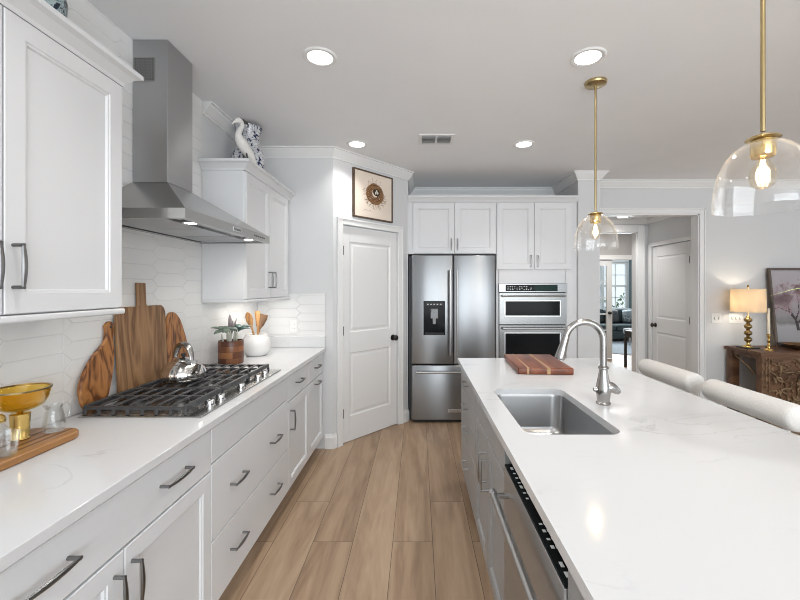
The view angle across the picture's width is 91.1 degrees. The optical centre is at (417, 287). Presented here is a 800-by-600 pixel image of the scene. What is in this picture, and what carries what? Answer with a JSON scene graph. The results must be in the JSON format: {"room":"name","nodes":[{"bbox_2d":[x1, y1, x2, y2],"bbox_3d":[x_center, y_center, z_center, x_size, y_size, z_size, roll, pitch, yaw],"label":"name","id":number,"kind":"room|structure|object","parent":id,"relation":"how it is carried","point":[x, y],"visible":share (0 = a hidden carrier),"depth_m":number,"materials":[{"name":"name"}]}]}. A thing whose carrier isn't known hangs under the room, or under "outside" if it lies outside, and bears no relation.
{"room":"kitchen","nodes":[
{"label":"kitchen","id":0,"kind":"room"},
{"bbox_2d":[41,114,236,427],"bbox_3d":[-1.528,0.095,0.130,0.145,2.710,7.060,0,0,0],"label":"wall","id":1,"kind":"structure","parent":0,"point":[216,143],"depth_m":2.80,"materials":[{"name":"paint"}]},
{"bbox_2d":[0,0,257,437],"bbox_3d":[-1.451,-0.362,2.045,0.010,1.794,2.990,0,0,0],"label":"tiled wall","id":2,"kind":"structure","parent":1,"relation":"attached to","point":[57,352],"depth_m":1.93,"materials":[{"name":"white tile"}]},
{"bbox_2d":[0,0,143,323],"bbox_3d":[-1.274,-0.375,1.048,0.339,0.950,1.062,0,0,0],"label":"upper cabinet","id":3,"kind":"object","parent":2,"relation":"attached to","point":[61,88],"visible":1,"depth_m":1.26,"materials":[{"name":"wood"}]},
{"bbox_2d":[44,0,67,17],"bbox_3d":[-1.320,-1.000,1.360,0.160,0.300,0.160,0,0,0],"label":"porcelain vase","id":4,"kind":"object","parent":3,"relation":"on","point":[61,6],"visible":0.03,"depth_m":1.36,"materials":[{"name":"white ceramic"}]},
{"bbox_2d":[122,40,269,243],"bbox_3d":[-1.214,-0.777,2.130,0.463,0.964,0.942,0,0,0],"label":"range hood","id":5,"kind":"object","parent":2,"relation":"attached to","point":[160,199],"visible":0.99,"depth_m":1.99,"materials":[{"name":"silver metal"}]},
{"bbox_2d":[134,57,154,80],"bbox_3d":[-1.385,-1.107,1.982,0.104,0.119,0.002,0,0,0],"label":"vent grille","id":6,"kind":"object","parent":5,"relation":"attached to","point":[145,66],"depth_m":1.98,"materials":[{"name":"grey metal"}]},
{"bbox_2d":[181,221,197,224],"bbox_3d":[-1.045,-0.299,1.800,0.072,0.006,0.072,0,0,0],"label":"hood light","id":7,"kind":"object","parent":5,"relation":"attached to","point":[182,222],"depth_m":1.80,"materials":[{"name":"white"}]},
{"bbox_2d":[197,158,294,302],"bbox_3d":[-1.274,-0.372,3.050,0.339,0.956,0.970,0,0,0],"label":"upper cabinet","id":8,"kind":"object","parent":2,"relation":"attached to","point":[231,273],"visible":0.98,"depth_m":2.63,"materials":[{"name":"wood"}]},
{"bbox_2d":[232,117,256,162],"bbox_3d":[-1.246,-1.027,2.808,0.120,0.353,0.197,0,0,-6],"label":"bird figurine","id":9,"kind":"object","parent":8,"relation":"on","point":[242,144],"visible":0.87,"depth_m":2.77,"materials":[{"name":"white ceramic"}]},
{"bbox_2d":[232,123,264,168],"bbox_3d":[-1.305,-1.041,3.020,0.236,0.382,0.236,0,0,29],"label":"ginger jar","id":10,"kind":"object","parent":8,"relation":"on","point":[252,133],"visible":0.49,"depth_m":2.96,"materials":[{"name":"white ceramic"}]},
{"bbox_2d":[218,339,243,363],"bbox_3d":[-1.335,0.454,2.800,0.168,0.162,0.168,0,0,0],"label":"pot","id":11,"kind":"object","parent":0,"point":[230,351],"depth_m":2.73,"materials":[{"name":"brown wood"}]},
{"bbox_2d":[264,158,332,448],"bbox_3d":[-1.111,0.095,3.600,0.687,2.710,0.120,0,0,0],"label":"wall","id":12,"kind":"structure","parent":0,"point":[310,211],"depth_m":3.54,"materials":[{"name":"paint"}]},
{"bbox_2d":[258,294,325,335],"bbox_3d":[-1.139,0.292,3.535,0.613,0.485,0.011,0,0,0],"label":"tiled wall","id":13,"kind":"structure","parent":12,"relation":"attached to","point":[309,310],"depth_m":3.53,"materials":[{"name":"white tile"}]},
{"bbox_2d":[290,320,297,332],"bbox_3d":[-1.118,0.345,3.528,0.070,0.114,0.006,0,0,0],"label":"power outlet","id":14,"kind":"object","parent":13,"relation":"attached to","point":[293,323],"visible":1,"depth_m":3.52,"materials":[{"name":"white"}]},
{"bbox_2d":[325,433,336,448],"bbox_3d":[-0.783,1.385,3.536,0.106,0.129,0.036,0,0,-16],"label":"baseboard","id":15,"kind":"structure","parent":12,"relation":"attached to","point":[330,439],"depth_m":3.52,"materials":[{"name":"white wood"}]},
{"bbox_2d":[333,158,406,433],"bbox_3d":[-0.482,0.095,3.948,0.115,2.710,0.990,0,0,42],"label":"wall","id":16,"kind":"structure","parent":0,"point":[342,171],"depth_m":3.69,"materials":[{"name":"paint"}]},
{"bbox_2d":[337,217,402,447],"bbox_3d":[-0.448,0.401,3.881,0.025,2.098,0.854,0,0,42],"label":"trim","id":17,"kind":"structure","parent":16,"relation":"attached to","point":[341,221],"depth_m":3.60,"materials":[{"name":"white wood"}]},
{"bbox_2d":[343,226,397,442],"bbox_3d":[-0.457,0.431,3.887,0.099,2.022,0.725,0,0,42],"label":"door","id":18,"kind":"structure","parent":16,"relation":"in","point":[370,337],"depth_m":3.88,"materials":[{"name":"white wood"}]},
{"bbox_2d":[352,167,392,222],"bbox_3d":[-0.441,-0.907,3.885,0.030,0.465,0.514,0,0,42],"label":"picture","id":19,"kind":"object","parent":16,"relation":"attached to","point":[372,193],"visible":1,"depth_m":3.86,"materials":[{"name":"paper"}]},
{"bbox_2d":[408,195,496,255],"bbox_3d":[0.374,-0.687,4.595,0.966,0.630,0.710,0,0,0],"label":"upper cabinet","id":20,"kind":"object","parent":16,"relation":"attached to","point":[453,225],"visible":1,"depth_m":4.29,"materials":[{"name":"white wood"}]},
{"bbox_2d":[407,180,408,408],"bbox_3d":[-0.170,0.095,4.680,0.120,2.710,0.820,0,0,0],"label":"wall","id":21,"kind":"structure","parent":0,"point":[407,180],"depth_m":4.27,"materials":[{"name":"paint"}]},
{"bbox_2d":[403,402,408,422],"bbox_3d":[-0.132,1.385,4.551,0.076,0.129,0.698,0,0,0],"label":"baseboard","id":22,"kind":"structure","parent":21,"relation":"attached to","point":[405,412],"depth_m":4.24,"materials":[{"name":"white wood"}]},
{"bbox_2d":[88,0,799,186],"bbox_3d":[2.500,-1.310,0.850,8.200,0.100,8.500,0,0,0],"label":"ceiling","id":23,"kind":"structure","parent":0,"point":[680,96],"depth_m":2.36,"materials":[{"name":"paint"}]},
{"bbox_2d":[302,47,337,66],"bbox_3d":[-0.534,-1.256,2.138,0.187,0.007,0.187,0,0,0],"label":"recessed light","id":24,"kind":"object","parent":23,"relation":"in","point":[316,56],"visible":1,"depth_m":2.13,"materials":[{"name":"white"}]},
{"bbox_2d":[346,140,367,147],"bbox_3d":[-0.534,-1.256,3.430,0.187,0.007,0.187,0,0,0],"label":"recessed light","id":25,"kind":"object","parent":23,"relation":"in","point":[352,143],"visible":1,"depth_m":3.42,"materials":[{"name":"white"}]},
{"bbox_2d":[419,134,454,144],"bbox_3d":[0.154,-1.253,3.310,0.296,0.014,0.224,0,0,0],"label":"ceiling vent","id":26,"kind":"object","parent":23,"relation":"in","point":[424,139],"visible":1,"depth_m":3.31,"materials":[{"name":"grey metal"}]},
{"bbox_2d":[513,140,534,147],"bbox_3d":[0.927,-1.256,3.430,0.187,0.007,0.187,0,0,0],"label":"recessed light","id":27,"kind":"object","parent":23,"relation":"in","point":[524,143],"visible":1,"depth_m":3.42,"materials":[{"name":"white"}]},
{"bbox_2d":[570,47,606,66],"bbox_3d":[0.927,-1.256,2.138,0.187,0.007,0.187,0,0,0],"label":"recessed light","id":28,"kind":"object","parent":23,"relation":"in","point":[589,56],"visible":1,"depth_m":2.13,"materials":[{"name":"white plastic"}]},
{"bbox_2d":[573,77,618,250],"bbox_3d":[1.087,-0.750,2.400,0.252,1.019,0.252,0,0,0],"label":"pendant light","id":29,"kind":"object","parent":23,"relation":"hanging from","point":[595,83],"visible":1,"depth_m":2.39,"materials":[{"name":"gold metal"}]},
{"bbox_2d":[590,214,600,223],"bbox_3d":[1.087,-0.422,2.400,0.062,0.052,0.062,0,0,0],"label":"socket","id":30,"kind":"object","parent":29,"relation":"attached to","point":[594,218],"depth_m":2.38,"materials":[{"name":"gold metal"}]},
{"bbox_2d":[711,0,799,215],"bbox_3d":[1.047,-0.750,1.190,0.252,1.019,0.252,0,0,0],"label":"pendant light","id":31,"kind":"object","parent":23,"relation":"hanging from","point":[763,146],"visible":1,"depth_m":1.18,"materials":[{"name":"gold metal"}]},
{"bbox_2d":[750,137,776,159],"bbox_3d":[1.047,-0.422,1.190,0.062,0.052,0.062,0,0,0],"label":"socket","id":32,"kind":"object","parent":31,"relation":"attached to","point":[761,148],"depth_m":1.17,"materials":[{"name":"gold metal"}]},
{"bbox_2d":[219,339,799,599],"bbox_3d":[3.000,1.480,4.400,9.200,0.060,15.600,0,0,0],"label":"floor","id":33,"kind":"structure","parent":0,"point":[386,513],"depth_m":2.36,"materials":[{"name":"brown wood"}]},
{"bbox_2d":[0,429,210,599],"bbox_3d":[-1.131,1.008,1.139,0.635,0.883,0.958,0,0,0],"label":"base cabinet","id":34,"kind":"object","parent":33,"relation":"on","point":[151,539],"visible":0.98,"depth_m":1.20,"materials":[{"name":"wood"}]},
{"bbox_2d":[0,336,325,571],"bbox_3d":[-1.137,0.500,2.075,0.618,0.130,2.911,0,0,0],"label":"countertop","id":35,"kind":"structure","parent":34,"relation":"on","point":[41,495],"depth_m":1.20,"materials":[{"name":"stone"}]},
{"bbox_2d":[0,428,78,471],"bbox_3d":[-1.315,0.521,1.075,0.210,0.027,0.710,0,0,0],"label":"serving tray","id":36,"kind":"object","parent":35,"relation":"on","point":[39,442],"visible":0.73,"depth_m":1.28,"materials":[{"name":"brown wood"}]},
{"bbox_2d":[0,414,11,448],"bbox_3d":[-1.305,0.449,1.220,0.056,0.115,0.056,0,0,0],"label":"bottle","id":37,"kind":"object","parent":36,"relation":"on","point":[3,418],"visible":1,"depth_m":1.22,"materials":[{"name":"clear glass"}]},
{"bbox_2d":[0,382,52,441],"bbox_3d":[-1.335,0.421,1.315,0.162,0.170,0.162,0,0,0],"label":"footed bowl","id":38,"kind":"object","parent":36,"relation":"on","point":[21,418],"visible":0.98,"depth_m":1.30,"materials":[{"name":"gold metal"}]},
{"bbox_2d":[41,403,71,433],"bbox_3d":[-1.283,0.456,1.392,0.078,0.101,0.065,0,0,-40],"label":"glass pitcher","id":39,"kind":"object","parent":36,"relation":"on","point":[59,429],"visible":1,"depth_m":1.38,"materials":[{"name":"clear glass"}]},
{"bbox_2d":[77,321,113,411],"bbox_3d":[-1.423,0.346,1.741,0.034,0.383,0.201,0,0,-5],"label":"paddle board","id":40,"kind":"object","parent":35,"relation":"on","point":[94,383],"visible":0.88,"depth_m":1.74,"materials":[{"name":"brown wood"}]},
{"bbox_2d":[114,283,166,399],"bbox_3d":[-1.422,0.253,2.025,0.044,0.560,0.354,0,0,0],"label":"serving board","id":41,"kind":"object","parent":35,"relation":"on","point":[140,332],"visible":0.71,"depth_m":2.00,"materials":[{"name":"brown wood"}]},
{"bbox_2d":[165,312,188,363],"bbox_3d":[-1.426,0.339,2.314,0.038,0.398,0.211,0,0,0],"label":"paddle board","id":42,"kind":"object","parent":35,"relation":"on","point":[175,333],"visible":0.54,"depth_m":2.28,"materials":[{"name":"brown wood"}]},
{"bbox_2d":[78,364,280,417],"bbox_3d":[-1.145,0.510,2.080,0.511,0.049,0.940,0,0,0],"label":"cooktop","id":43,"kind":"object","parent":35,"relation":"in","point":[195,399],"visible":0.9,"depth_m":1.82,"materials":[{"name":"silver metal"}]},
{"bbox_2d":[159,341,205,382],"bbox_3d":[-1.233,0.383,2.059,0.215,0.202,0.229,0,0,-19],"label":"kettle","id":44,"kind":"object","parent":43,"relation":"on","point":[183,369],"visible":1,"depth_m":2.00,"materials":[{"name":"metal"}]},
{"bbox_2d":[211,315,250,363],"bbox_3d":[-1.317,0.362,2.797,0.205,0.345,0.302,0,0,0],"label":"potted succulent","id":45,"kind":"object","parent":35,"relation":"on","point":[230,351],"visible":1,"depth_m":2.74,"materials":[{"name":"green plant"}]},
{"bbox_2d":[243,333,270,356],"bbox_3d":[-1.285,0.450,3.120,0.212,0.170,0.212,0,0,-45],"label":"ceramic crock","id":46,"kind":"object","parent":35,"relation":"on","point":[255,345],"visible":0.95,"depth_m":3.04,"materials":[{"name":"white ceramic"}]},
{"bbox_2d":[245,312,254,334],"bbox_3d":[-1.302,0.348,3.092,0.026,0.319,0.115,0,0,39],"label":"wooden spoon","id":47,"kind":"object","parent":46,"relation":"in","point":[249,319],"visible":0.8,"depth_m":3.07,"materials":[{"name":"brown wood"}]},
{"bbox_2d":[255,311,259,334],"bbox_3d":[-1.283,0.345,3.126,0.040,0.322,0.045,0,0,0],"label":"wooden spoon","id":48,"kind":"object","parent":46,"relation":"in","point":[257,313],"visible":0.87,"depth_m":3.13,"materials":[{"name":"brown wood"}]},
{"bbox_2d":[259,314,267,332],"bbox_3d":[-1.268,0.356,3.144,0.120,0.302,0.024,0,0,-41],"label":"wooden spoon","id":49,"kind":"object","parent":46,"relation":"in","point":[263,317],"visible":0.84,"depth_m":3.15,"materials":[{"name":"brown wood"}]},
{"bbox_2d":[209,377,287,599],"bbox_3d":[-1.131,1.008,2.096,0.635,0.883,0.953,0,0,0],"label":"base cabinet","id":50,"kind":"object","parent":33,"relation":"on","point":[249,470],"visible":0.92,"depth_m":1.94,"materials":[{"name":"wood"}]},
{"bbox_2d":[287,363,308,489],"bbox_3d":[-1.131,1.008,2.819,0.635,0.883,0.488,0,0,0],"label":"base cabinet","id":51,"kind":"object","parent":33,"relation":"on","point":[298,381],"visible":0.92,"depth_m":2.81,"materials":[{"name":"wood"}]},
{"bbox_2d":[308,353,322,457],"bbox_3d":[-1.131,1.008,3.290,0.635,0.883,0.450,0,0,0],"label":"base cabinet","id":52,"kind":"object","parent":33,"relation":"on","point":[315,384],"visible":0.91,"depth_m":3.29,"materials":[{"name":"wood"}]},
{"bbox_2d":[409,255,494,421],"bbox_3d":[0.364,0.547,4.531,0.932,1.802,0.798,0,0,0],"label":"refrigerator","id":53,"kind":"object","parent":33,"relation":"on","point":[452,298],"visible":0.94,"depth_m":4.20,"materials":[{"name":"grey metal"}]},
{"bbox_2d":[461,369,475,521],"bbox_3d":[0.627,1.008,2.598,0.680,0.883,0.735,0,0,0],"label":"base cabinet","id":54,"kind":"object","parent":33,"relation":"on","point":[468,398],"visible":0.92,"depth_m":2.49,"materials":[{"name":"grey wood"}]},
{"bbox_2d":[476,397,511,599],"bbox_3d":[0.625,1.008,1.852,0.684,0.883,0.752,0,0,0],"label":"base cabinet","id":55,"kind":"object","parent":33,"relation":"on","point":[491,457],"visible":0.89,"depth_m":1.79,"materials":[{"name":"grey wood"}]},
{"bbox_2d":[489,464,567,599],"bbox_3d":[0.593,1.014,1.166,0.675,0.869,0.600,0,0,0],"label":"dishwasher","id":56,"kind":"object","parent":33,"relation":"on","point":[534,567],"visible":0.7,"depth_m":1.13,"materials":[{"name":"grey metal"}]},
{"bbox_2d":[495,195,578,357],"bbox_3d":[1.300,0.224,4.595,0.884,2.451,0.710,0,0,0],"label":"tall cabinet","id":57,"kind":"object","parent":33,"relation":"on","point":[535,234],"visible":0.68,"depth_m":4.29,"materials":[{"name":"white wood"}]},
{"bbox_2d":[498,283,566,357],"bbox_3d":[1.252,0.517,4.554,0.741,1.135,0.692,0,0,0],"label":"wall oven","id":58,"kind":"object","parent":57,"relation":"in","point":[532,316],"visible":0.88,"depth_m":4.27,"materials":[{"name":"grey"}]},
{"bbox_2d":[568,570,584,599],"bbox_3d":[0.627,1.008,0.633,0.680,0.883,0.450,0,0,0],"label":"base cabinet","id":59,"kind":"object","parent":33,"relation":"on","point":[574,593],"visible":0.02,"depth_m":0.83,"materials":[{"name":"grey wood"}]},
{"bbox_2d":[458,358,799,599],"bbox_3d":[0.842,0.550,1.688,1.080,0.030,2.616,0,0,0],"label":"countertop","id":60,"kind":"structure","parent":59,"relation":"on","point":[690,496],"depth_m":1.06,"materials":[{"name":"stone"}]},
{"bbox_2d":[504,354,573,374],"bbox_3d":[0.802,0.513,2.670,0.340,0.042,0.510,0,0,3],"label":"cutting board","id":61,"kind":"object","parent":60,"relation":"on","point":[547,364],"visible":1,"depth_m":2.53,"materials":[{"name":"brown wood"}]},
{"bbox_2d":[497,394,613,434],"bbox_3d":[0.577,0.671,1.755,0.421,0.210,0.708,0,0,0],"label":"sink","id":62,"kind":"object","parent":60,"relation":"in","point":[540,414],"visible":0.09,"depth_m":2.07,"materials":[{"name":"silver metal"}]},
{"bbox_2d":[555,319,620,405],"bbox_3d":[0.781,0.338,1.810,0.297,0.393,0.068,0,0,0],"label":"faucet","id":63,"kind":"object","parent":60,"relation":"on","point":[603,389],"visible":1,"depth_m":1.79,"materials":[{"name":"silver metal"}]},
{"bbox_2d":[600,309,631,338],"bbox_3d":[5.300,1.020,10.905,2.200,0.860,0.910,0,0,0],"label":"sofa","id":64,"kind":"object","parent":33,"relation":"on","point":[617,328],"visible":0.24,"depth_m":10.48,"materials":[{"name":"grey fabric"}]},
{"bbox_2d":[600,309,603,321],"bbox_3d":[4.835,0.785,11.185,0.910,0.390,0.190,0,0,0],"label":"cushion","id":65,"kind":"object","parent":64,"relation":"on","point":[601,310],"depth_m":11.09,"materials":[{"name":"fabric"}]},
{"bbox_2d":[600,323,615,330],"bbox_3d":[4.835,1.067,10.765,0.910,0.155,0.630,0,0,0],"label":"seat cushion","id":66,"kind":"object","parent":64,"relation":"on","point":[603,325],"depth_m":10.46,"materials":[{"name":"grey fabric"}]},
{"bbox_2d":[605,310,618,322],"bbox_3d":[5.450,0.795,11.000,0.379,0.372,0.194,0,0,0],"label":"cushion","id":67,"kind":"object","parent":64,"relation":"on","point":[615,317],"visible":0.56,"depth_m":10.94,"materials":[{"name":"grey fabric"}]},
{"bbox_2d":[604,309,630,321],"bbox_3d":[5.765,0.785,11.185,0.910,0.390,0.190,0,0,0],"label":"cushion","id":68,"kind":"object","parent":64,"relation":"on","point":[619,310],"depth_m":11.10,"materials":[{"name":"fabric"}]},
{"bbox_2d":[612,323,631,330],"bbox_3d":[5.765,1.067,10.765,0.910,0.155,0.630,0,0,0],"label":"seat cushion","id":69,"kind":"object","parent":64,"relation":"on","point":[618,326],"depth_m":10.46,"materials":[{"name":"grey fabric"}]},
{"bbox_2d":[622,310,631,322],"bbox_3d":[5.930,0.795,10.980,0.380,0.372,0.182,0,0,17],"label":"cushion","id":70,"kind":"object","parent":64,"relation":"on","point":[626,314],"visible":0.62,"depth_m":10.94,"materials":[{"name":"grey fabric"}]},
{"bbox_2d":[612,340,631,354],"bbox_3d":[5.200,1.443,9.550,2.500,0.012,2.500,0,0,0],"label":"rug","id":71,"kind":"object","parent":33,"relation":"on","point":[617,345],"visible":0.25,"depth_m":9.47,"materials":[{"name":"grey fabric"}]},
{"bbox_2d":[623,328,631,344],"bbox_3d":[5.420,1.229,9.950,0.390,0.419,0.390,0,0,0],"label":"ottoman","id":72,"kind":"object","parent":71,"relation":"on","point":[624,328],"visible":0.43,"depth_m":9.86,"materials":[{"name":"fabric"}]},
{"bbox_2d":[624,330,631,366],"bbox_3d":[4.000,1.109,7.000,0.440,0.679,0.400,0,0,0],"label":"side table","id":73,"kind":"object","parent":33,"relation":"on","point":[628,333],"visible":0.24,"depth_m":7.16,"materials":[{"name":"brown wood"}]},
{"bbox_2d":[638,359,704,393],"bbox_3d":[1.409,0.970,2.490,0.478,0.960,0.522,0,0,0],"label":"bar stool","id":74,"kind":"object","parent":33,"relation":"on","point":[691,382],"visible":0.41,"depth_m":2.38,"materials":[{"name":"fabric"}]},
{"bbox_2d":[701,379,799,431],"bbox_3d":[1.409,0.970,1.880,0.478,0.960,0.522,0,0,0],"label":"bar stool","id":75,"kind":"object","parent":33,"relation":"on","point":[784,414],"visible":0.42,"depth_m":1.80,"materials":[{"name":"fabric"}]},
{"bbox_2d":[724,346,799,423],"bbox_3d":[4.348,1.060,4.327,1.555,0.777,0.495,0,0,0],"label":"console table","id":76,"kind":"object","parent":33,"relation":"on","point":[777,374],"visible":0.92,"depth_m":4.13,"materials":[{"name":"brown wood"}]},
{"bbox_2d":[730,285,766,348],"bbox_3d":[3.700,0.317,4.395,0.320,0.709,0.320,0,0,0],"label":"table lamp","id":77,"kind":"object","parent":76,"relation":"on","point":[747,300],"visible":1,"depth_m":4.30,"materials":[{"name":"gold metal"}]},
{"bbox_2d":[764,308,773,350],"bbox_3d":[3.790,0.439,4.235,0.084,0.464,0.084,0,0,0],"label":"candlestick","id":78,"kind":"object","parent":76,"relation":"on","point":[768,348],"visible":1,"depth_m":4.23,"materials":[{"name":"gold metal"}]},
{"bbox_2d":[767,308,769,333],"bbox_3d":[3.790,0.354,4.235,0.023,0.294,0.022,0,0,0],"label":"candle","id":79,"kind":"object","parent":78,"relation":"on","point":[768,322],"depth_m":4.23,"materials":[{"name":"grey wax"}]},
{"bbox_2d":[766,268,799,346],"bbox_3d":[4.649,0.219,4.517,1.287,0.902,0.137,0,0,0],"label":"picture","id":80,"kind":"object","parent":76,"relation":"on","point":[785,306],"visible":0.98,"depth_m":4.52,"materials":[{"name":"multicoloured paper"}]},
{"bbox_2d":[781,342,799,349],"bbox_3d":[4.200,0.642,4.300,0.322,0.059,0.322,0,0,0],"label":"wooden bowl","id":81,"kind":"object","parent":76,"relation":"on","point":[795,345],"visible":1,"depth_m":4.32,"materials":[{"name":"brown wood"}]},
{"bbox_2d":[557,180,599,357],"bbox_3d":[1.863,0.095,4.620,0.235,2.710,0.700,0,0,0],"label":"wall column","id":82,"kind":"structure","parent":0,"point":[588,257],"depth_m":4.27,"materials":[{"name":"paint"}]},
{"bbox_2d":[600,234,631,254],"bbox_3d":[4.750,0.095,8.060,5.700,2.710,0.120,0,0,0],"label":"wall","id":83,"kind":"structure","parent":0,"point":[608,242],"depth_m":8.00,"materials":[{"name":"white paint"}]},
{"bbox_2d":[600,260,611,357],"bbox_3d":[3.598,0.435,8.018,0.765,2.010,0.104,0,0,0],"label":"door","id":84,"kind":"structure","parent":83,"relation":"in","point":[608,263],"depth_m":8.03,"materials":[{"name":"white wood"}]},
{"bbox_2d":[600,255,631,259],"bbox_3d":[4.000,0.390,8.047,1.780,2.120,0.145,0,0,0],"label":"trim","id":85,"kind":"structure","parent":83,"relation":"attached to","point":[602,257],"depth_m":7.98,"materials":[{"name":"white wood"}]},
{"bbox_2d":[600,224,647,376],"bbox_3d":[4.750,0.095,5.740,5.700,2.710,0.120,0,0,0],"label":"wall","id":86,"kind":"structure","parent":0,"point":[646,225],"depth_m":5.68,"materials":[{"name":"paint"}]},
{"bbox_2d":[600,225,644,375],"bbox_3d":[2.696,0.269,5.728,1.153,2.362,0.145,0,0,0],"label":"trim","id":87,"kind":"structure","parent":86,"relation":"attached to","point":[637,231],"depth_m":5.66,"materials":[{"name":"white wood"}]},
{"bbox_2d":[601,217,650,218],"bbox_3d":[2.715,-1.020,5.205,1.470,0.060,0.950,0,0,0],"label":"ceiling","id":88,"kind":"structure","parent":0,"point":[601,217],"depth_m":5.58,"materials":[{"name":"paint"}]},
{"bbox_2d":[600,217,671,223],"bbox_3d":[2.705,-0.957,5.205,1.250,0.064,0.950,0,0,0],"label":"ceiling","id":89,"kind":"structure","parent":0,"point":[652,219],"depth_m":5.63,"materials":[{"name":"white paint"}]},
{"bbox_2d":[648,217,690,359],"bbox_3d":[3.390,0.230,5.205,0.120,2.440,0.950,0,0,0],"label":"wall","id":90,"kind":"structure","parent":0,"point":[674,227],"depth_m":5.25,"materials":[{"name":"paint"}]},
{"bbox_2d":[648,236,690,371],"bbox_3d":[3.321,0.407,5.185,0.019,2.086,0.898,0,0,0],"label":"trim","id":91,"kind":"structure","parent":90,"relation":"attached to","point":[686,238],"depth_m":5.58,"materials":[{"name":"white wood"}]},
{"bbox_2d":[650,241,689,391],"bbox_3d":[3.328,0.431,5.185,0.099,2.022,0.790,0,0,0],"label":"door","id":92,"kind":"structure","parent":90,"relation":"in","point":[671,262],"depth_m":5.15,"materials":[{"name":"white"}]},
{"bbox_2d":[600,188,799,399],"bbox_3d":[4.290,0.095,4.670,4.620,2.710,0.120,0,0,0],"label":"wall","id":93,"kind":"structure","parent":0,"point":[740,245],"depth_m":4.61,"materials":[{"name":"paint"}]},
{"bbox_2d":[202,101,799,194],"bbox_3d":[2.354,-1.216,4.543,8.292,0.087,1.972,0,0,-13],"label":"trim","id":94,"kind":"structure","parent":93,"relation":"attached to","point":[210,110],"depth_m":4.54,"materials":[{"name":"white wood"}]},
{"bbox_2d":[600,208,705,398],"bbox_3d":[2.703,0.258,4.657,1.335,2.385,0.145,0,0,0],"label":"trim","id":95,"kind":"structure","parent":93,"relation":"attached to","point":[698,215],"depth_m":4.60,"materials":[{"name":"white wood"}]},
{"bbox_2d":[711,313,720,322],"bbox_3d":[3.507,0.355,4.602,0.116,0.114,0.016,0,0,0],"label":"light switch","id":96,"kind":"object","parent":93,"relation":"attached to","point":[715,317],"visible":1,"depth_m":4.60,"materials":[{"name":"white"}]},
{"bbox_2d":[729,313,742,322],"bbox_3d":[3.735,0.355,4.602,0.162,0.114,0.016,0,0,0],"label":"light switch","id":97,"kind":"object","parent":93,"relation":"attached to","point":[733,317],"visible":1,"depth_m":4.60,"materials":[{"name":"white"}]},
{"bbox_3d":[4.750,0.095,11.775,5.700,2.710,0.150,0,0,0],"label":"wall","id":98,"kind":"structure","parent":0,"visible":0},
{"bbox_2d":[600,260,628,308],"bbox_3d":[5.515,-0.080,11.720,1.770,1.560,0.160,0,0,0],"label":"window","id":99,"kind":"structure","parent":98,"relation":"in","point":[626,262],"depth_m":11.70,"materials":[{"name":"clear glass"}]},
{"bbox_2d":[629,260,631,308],"bbox_3d":[6.395,0.239,11.606,0.550,2.382,0.071,0,0,0],"label":"curtain","id":100,"kind":"object","parent":99,"relation":"hanging from","point":[630,261],"visible":0.05,"depth_m":11.60,"materials":[{"name":"fabric"}]},
{"label":"outside","id":101,"kind":"structure","parent":0,"visible":0},
{"bbox_3d":[6.500,1.480,13.600,7.000,0.060,2.800,0,0,0],"label":"ground","id":102,"kind":"structure","parent":101,"visible":0},
{"bbox_2d":[616,293,624,307],"bbox_3d":[7.337,0.750,13.310,1.254,1.400,1.024,0,0,0],"label":"shrub","id":103,"kind":"object","parent":102,"relation":"on","point":[620,299],"visible":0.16,"depth_m":13.48,"materials":[{"name":"green plant"}]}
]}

